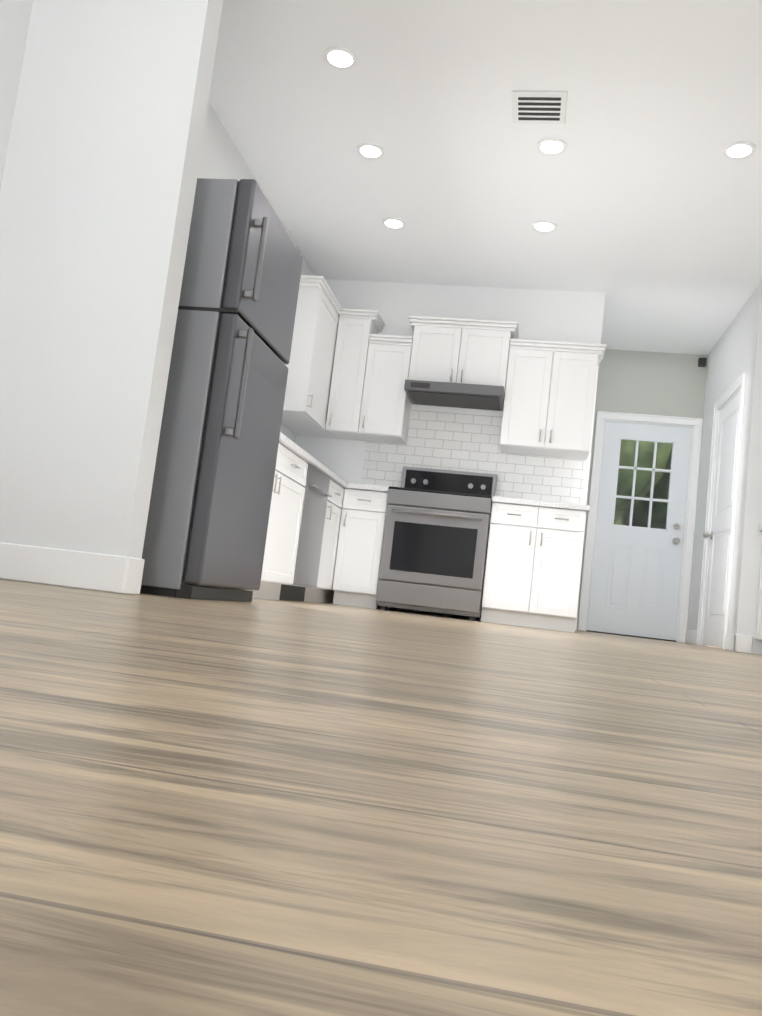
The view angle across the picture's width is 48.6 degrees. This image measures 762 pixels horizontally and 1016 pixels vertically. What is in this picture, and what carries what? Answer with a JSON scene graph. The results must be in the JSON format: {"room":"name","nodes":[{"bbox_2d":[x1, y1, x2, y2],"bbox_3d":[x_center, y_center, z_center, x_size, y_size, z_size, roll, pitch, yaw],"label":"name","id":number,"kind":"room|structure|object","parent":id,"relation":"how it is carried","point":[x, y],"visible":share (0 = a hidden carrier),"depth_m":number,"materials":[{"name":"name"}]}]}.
{"room":"kitchen","nodes":[
{"label":"kitchen","id":0,"kind":"room"},
{"bbox_2d":[0,0,222,594],"bbox_3d":[-1.040,-1.093,3.069,0.694,2.740,0.120,6,-6,10],"label":"wall","id":1,"kind":"structure","parent":0,"point":[99,182],"depth_m":2.98,"materials":[{"name":"paint"}]},
{"bbox_2d":[0,542,144,594],"bbox_3d":[-1.178,0.198,2.922,0.694,0.124,0.134,6,-6,10],"label":"baseboard","id":2,"kind":"structure","parent":1,"relation":"attached to","point":[76,569],"depth_m":2.84,"materials":[{"name":"white wood"}]},
{"bbox_2d":[0,0,314,442],"bbox_3d":[-1.662,-1.292,1.893,0.150,2.740,11.000,6,-6,10],"label":"wall","id":3,"kind":"structure","parent":0,"point":[221,157],"depth_m":3.11,"materials":[{"name":"paint"}]},
{"bbox_2d":[281,275,344,438],"bbox_3d":[-0.559,-1.157,6.643,0.360,1.010,1.000,6,-6,10],"label":"upper cabinet","id":4,"kind":"object","parent":3,"relation":"attached to","point":[316,340],"depth_m":6.31,"materials":[{"name":"white wood"}]},
{"bbox_2d":[0,579,761,1015],"bbox_3d":[0.415,0.405,2.047,5.100,0.100,12.800,6,-6,10],"label":"floor","id":5,"kind":"structure","parent":0,"point":[260,807],"depth_m":0.34,"materials":[{"name":"brown wood"}]},
{"bbox_2d":[140,178,302,601],"bbox_3d":[-0.888,-0.467,3.612,0.861,1.652,0.738,6,-6,10],"label":"refrigerator","id":6,"kind":"object","parent":5,"relation":"on","point":[210,502],"visible":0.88,"depth_m":3.26,"materials":[{"name":"grey metal"}]},
{"bbox_2d":[244,440,283,598],"bbox_3d":[-0.957,-0.003,4.354,0.604,0.874,0.727,6,-6,10],"label":"base cabinet","id":7,"kind":"object","parent":5,"relation":"on","point":[257,594],"depth_m":4.70,"materials":[{"name":"white wood"}]},
{"bbox_2d":[264,444,311,600],"bbox_3d":[-0.857,0.072,4.955,0.604,0.874,0.728,6,-6,10],"label":"base cabinet","id":8,"kind":"object","parent":5,"relation":"on","point":[292,504],"depth_m":5.05,"materials":[{"name":"white wood"}]},
{"bbox_2d":[296,464,331,601],"bbox_3d":[-0.749,0.154,5.604,0.604,0.874,0.714,6,-6,10],"label":"dishwasher","id":9,"kind":"object","parent":5,"relation":"on","point":[320,486],"depth_m":5.62,"materials":[{"name":"grey metal"}]},
{"bbox_2d":[316,476,351,603],"bbox_3d":[-0.633,0.225,6.134,0.658,0.874,0.495,6,-6,10],"label":"base cabinet","id":10,"kind":"object","parent":5,"relation":"on","point":[325,534],"depth_m":6.26,"materials":[{"name":"white wood"}]},
{"bbox_2d":[336,484,388,608],"bbox_3d":[-0.121,0.330,6.557,0.348,0.874,0.657,6,-6,10],"label":"base cabinet","id":11,"kind":"object","parent":5,"relation":"on","point":[359,577],"depth_m":6.30,"materials":[{"name":"white wood"}]},
{"bbox_2d":[279,432,335,475],"bbox_3d":[-0.704,-0.311,5.525,0.630,0.038,3.026,6,-6,10],"label":"countertop","id":12,"kind":"structure","parent":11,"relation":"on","point":[295,448],"depth_m":5.12,"materials":[{"name":"white stone"}]},
{"bbox_2d":[360,484,387,487],"bbox_3d":[-0.046,-0.118,6.615,0.312,0.038,0.630,6,-6,10],"label":"countertop","id":13,"kind":"structure","parent":11,"relation":"on","point":[361,485],"depth_m":6.30,"materials":[{"name":"white stone"}]},
{"bbox_2d":[376,466,496,620],"bbox_3d":[0.441,0.238,6.447,0.762,1.165,0.691,6,-6,10],"label":"range","id":14,"kind":"object","parent":5,"relation":"on","point":[435,541],"visible":0.96,"depth_m":6.16,"materials":[{"name":"silver metal"}]},
{"bbox_2d":[481,496,589,632],"bbox_3d":[1.153,0.436,6.343,0.699,0.913,0.633,6,-6,10],"label":"base cabinet","id":15,"kind":"object","parent":5,"relation":"on","point":[533,564],"visible":1,"depth_m":6.08,"materials":[{"name":"white wood"}]},
{"bbox_2d":[755,524,761,639],"bbox_3d":[2.737,0.435,4.602,0.633,0.913,2.743,6,-6,10],"label":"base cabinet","id":16,"kind":"object","parent":5,"relation":"on","point":[758,635],"visible":1,"depth_m":5.93,"materials":[{"name":"white wood"}]},
{"bbox_2d":[295,279,604,620],"bbox_3d":[0.487,-0.498,6.977,2.425,2.740,0.150,6,-6,10],"label":"wall","id":17,"kind":"structure","parent":0,"point":[560,316],"depth_m":6.96,"materials":[{"name":"paint"}]},
{"bbox_2d":[329,308,412,443],"bbox_3d":[-0.046,-1.073,6.868,0.582,1.010,0.370,6,-6,10],"label":"upper cabinet","id":18,"kind":"object","parent":17,"relation":"attached to","point":[348,372],"depth_m":6.74,"materials":[{"name":"white wood"}]},
{"bbox_2d":[408,315,518,393],"bbox_3d":[0.641,-1.202,6.779,0.874,0.555,0.353,6,-6,10],"label":"upper cabinet","id":19,"kind":"object","parent":17,"relation":"attached to","point":[461,350],"visible":0.77,"depth_m":6.64,"materials":[{"name":"white wood"}]},
{"bbox_2d":[404,379,504,410],"bbox_3d":[0.593,-0.889,6.681,0.762,0.086,0.483,6,-6,10],"label":"range hood","id":20,"kind":"object","parent":19,"relation":"attached to","point":[458,395],"visible":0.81,"depth_m":6.50,"materials":[{"name":"grey metal"}]},
{"bbox_2d":[361,409,585,503],"bbox_3d":[0.746,-0.399,6.842,1.791,0.744,0.003,6,-6,10],"label":"tile backsplash","id":21,"kind":"structure","parent":17,"relation":"attached to","point":[542,478],"depth_m":6.86,"materials":[{"name":"white tile"}]},
{"bbox_2d":[500,339,606,459],"bbox_3d":[1.345,-0.851,6.617,0.733,0.840,0.353,6,-6,10],"label":"upper cabinet","id":22,"kind":"object","parent":17,"relation":"attached to","point":[548,407],"visible":1,"depth_m":6.49,"materials":[{"name":"white wood"}]},
{"bbox_2d":[208,0,761,354],"bbox_3d":[0.743,-2.410,2.348,5.100,0.120,12.800,6,-6,10],"label":"ceiling","id":23,"kind":"structure","parent":0,"point":[643,192],"depth_m":4.86,"materials":[{"name":"paint"}]},
{"bbox_2d":[323,46,356,69],"bbox_3d":[-0.204,-2.255,4.226,0.170,0.010,0.170,6,-6,10],"label":"recessed light","id":24,"kind":"object","parent":23,"relation":"in","point":[339,57],"visible":1,"depth_m":4.22,"materials":[{"name":"white plastic"}]},
{"bbox_2d":[357,143,384,158],"bbox_3d":[-0.062,-2.147,5.073,0.170,0.010,0.170,6,-6,10],"label":"recessed light","id":25,"kind":"object","parent":23,"relation":"in","point":[370,150],"visible":1,"depth_m":5.06,"materials":[{"name":"white plastic"}]},
{"bbox_2d":[382,217,405,228],"bbox_3d":[0.091,-2.029,6.011,0.170,0.010,0.170,6,-6,10],"label":"recessed light","id":26,"kind":"object","parent":23,"relation":"in","point":[393,223],"visible":1,"depth_m":6.00,"materials":[{"name":"white plastic"}]},
{"bbox_2d":[512,91,567,123],"bbox_3d":[0.835,-2.108,4.443,0.280,0.013,0.280,6,-6,10],"label":"ceiling vent","id":27,"kind":"object","parent":23,"relation":"in","point":[539,107],"visible":1,"depth_m":4.42,"materials":[{"name":"white metal"}]},
{"bbox_2d":[532,220,556,231],"bbox_3d":[1.122,-1.933,5.787,0.170,0.010,0.170,6,-6,10],"label":"recessed light","id":28,"kind":"object","parent":23,"relation":"in","point":[544,226],"visible":1,"depth_m":5.78,"materials":[{"name":"white plastic"}]},
{"bbox_2d":[537,138,566,154],"bbox_3d":[0.972,-2.056,4.798,0.170,0.010,0.170,6,-6,10],"label":"recessed light","id":29,"kind":"object","parent":23,"relation":"in","point":[551,146],"visible":1,"depth_m":4.79,"materials":[{"name":"white plastic"}]},
{"bbox_2d":[722,141,755,158],"bbox_3d":[1.964,-1.959,4.620,0.170,0.010,0.170,6,-6,10],"label":"recessed light","id":30,"kind":"object","parent":23,"relation":"in","point":[740,150],"visible":1,"depth_m":4.61,"materials":[{"name":"white plastic"}]},
{"bbox_2d":[577,349,707,642],"bbox_3d":[2.818,-0.114,8.020,2.090,2.740,0.150,6,-6,10],"label":"wall","id":31,"kind":"structure","parent":0,"point":[654,383],"depth_m":8.11,"materials":[{"name":"paint"}]},
{"bbox_2d":[578,411,702,642],"bbox_3d":[2.457,0.159,8.007,0.976,2.114,0.207,6,-6,10],"label":"back door","id":32,"kind":"structure","parent":31,"relation":"in","point":[636,581],"depth_m":7.96,"materials":[{"name":"white wood"}]},
{"bbox_2d":[698,358,706,366],"bbox_3d":[3.063,-1.390,8.037,0.070,0.080,0.049,6,-6,10],"label":"sensor","id":33,"kind":"object","parent":31,"relation":"attached to","point":[701,362],"visible":0.98,"depth_m":8.02,"materials":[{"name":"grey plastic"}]},
{"bbox_2d":[687,281,761,653],"bbox_3d":[2.876,-0.216,7.007,0.120,2.740,1.840,6,-6,10],"label":"wall","id":34,"kind":"structure","parent":0,"point":[735,353],"depth_m":6.28,"materials":[{"name":"paint"}]},
{"bbox_2d":[575,617,752,652],"bbox_3d":[2.185,1.022,6.958,1.199,0.124,1.853,6,-6,10],"label":"baseboard","id":35,"kind":"structure","parent":34,"relation":"attached to","point":[738,643],"depth_m":5.97,"materials":[{"name":"white wood"}]},
{"bbox_2d":[696,372,745,649],"bbox_3d":[2.774,0.068,6.814,0.177,2.114,0.986,6,-6,10],"label":"pantry door","id":36,"kind":"structure","parent":34,"relation":"in","point":[714,616],"depth_m":6.86,"materials":[{"name":"white wood"}]},
{"bbox_2d":[755,569,761,654],"bbox_3d":[3.181,-0.278,6.085,0.730,2.740,0.120,6,-6,10],"label":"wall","id":37,"kind":"structure","parent":0,"point":[758,643],"depth_m":5.95,"materials":[{"name":"paint"}]},
{"bbox_3d":[-6.337,2.343,23.773,140.000,0.200,130.000,6,-6,10],"label":"ground","id":38,"kind":"structure","parent":0,"visible":0},
{"bbox_2d":[614,440,671,528],"bbox_3d":[-2.928,-4.480,36.537,56.476,18.631,40.278,6,-6,10],"label":"trees","id":39,"kind":"object","parent":38,"relation":"on","point":[663,459],"depth_m":19.67,"materials":[{"name":"green plant"}]}
]}

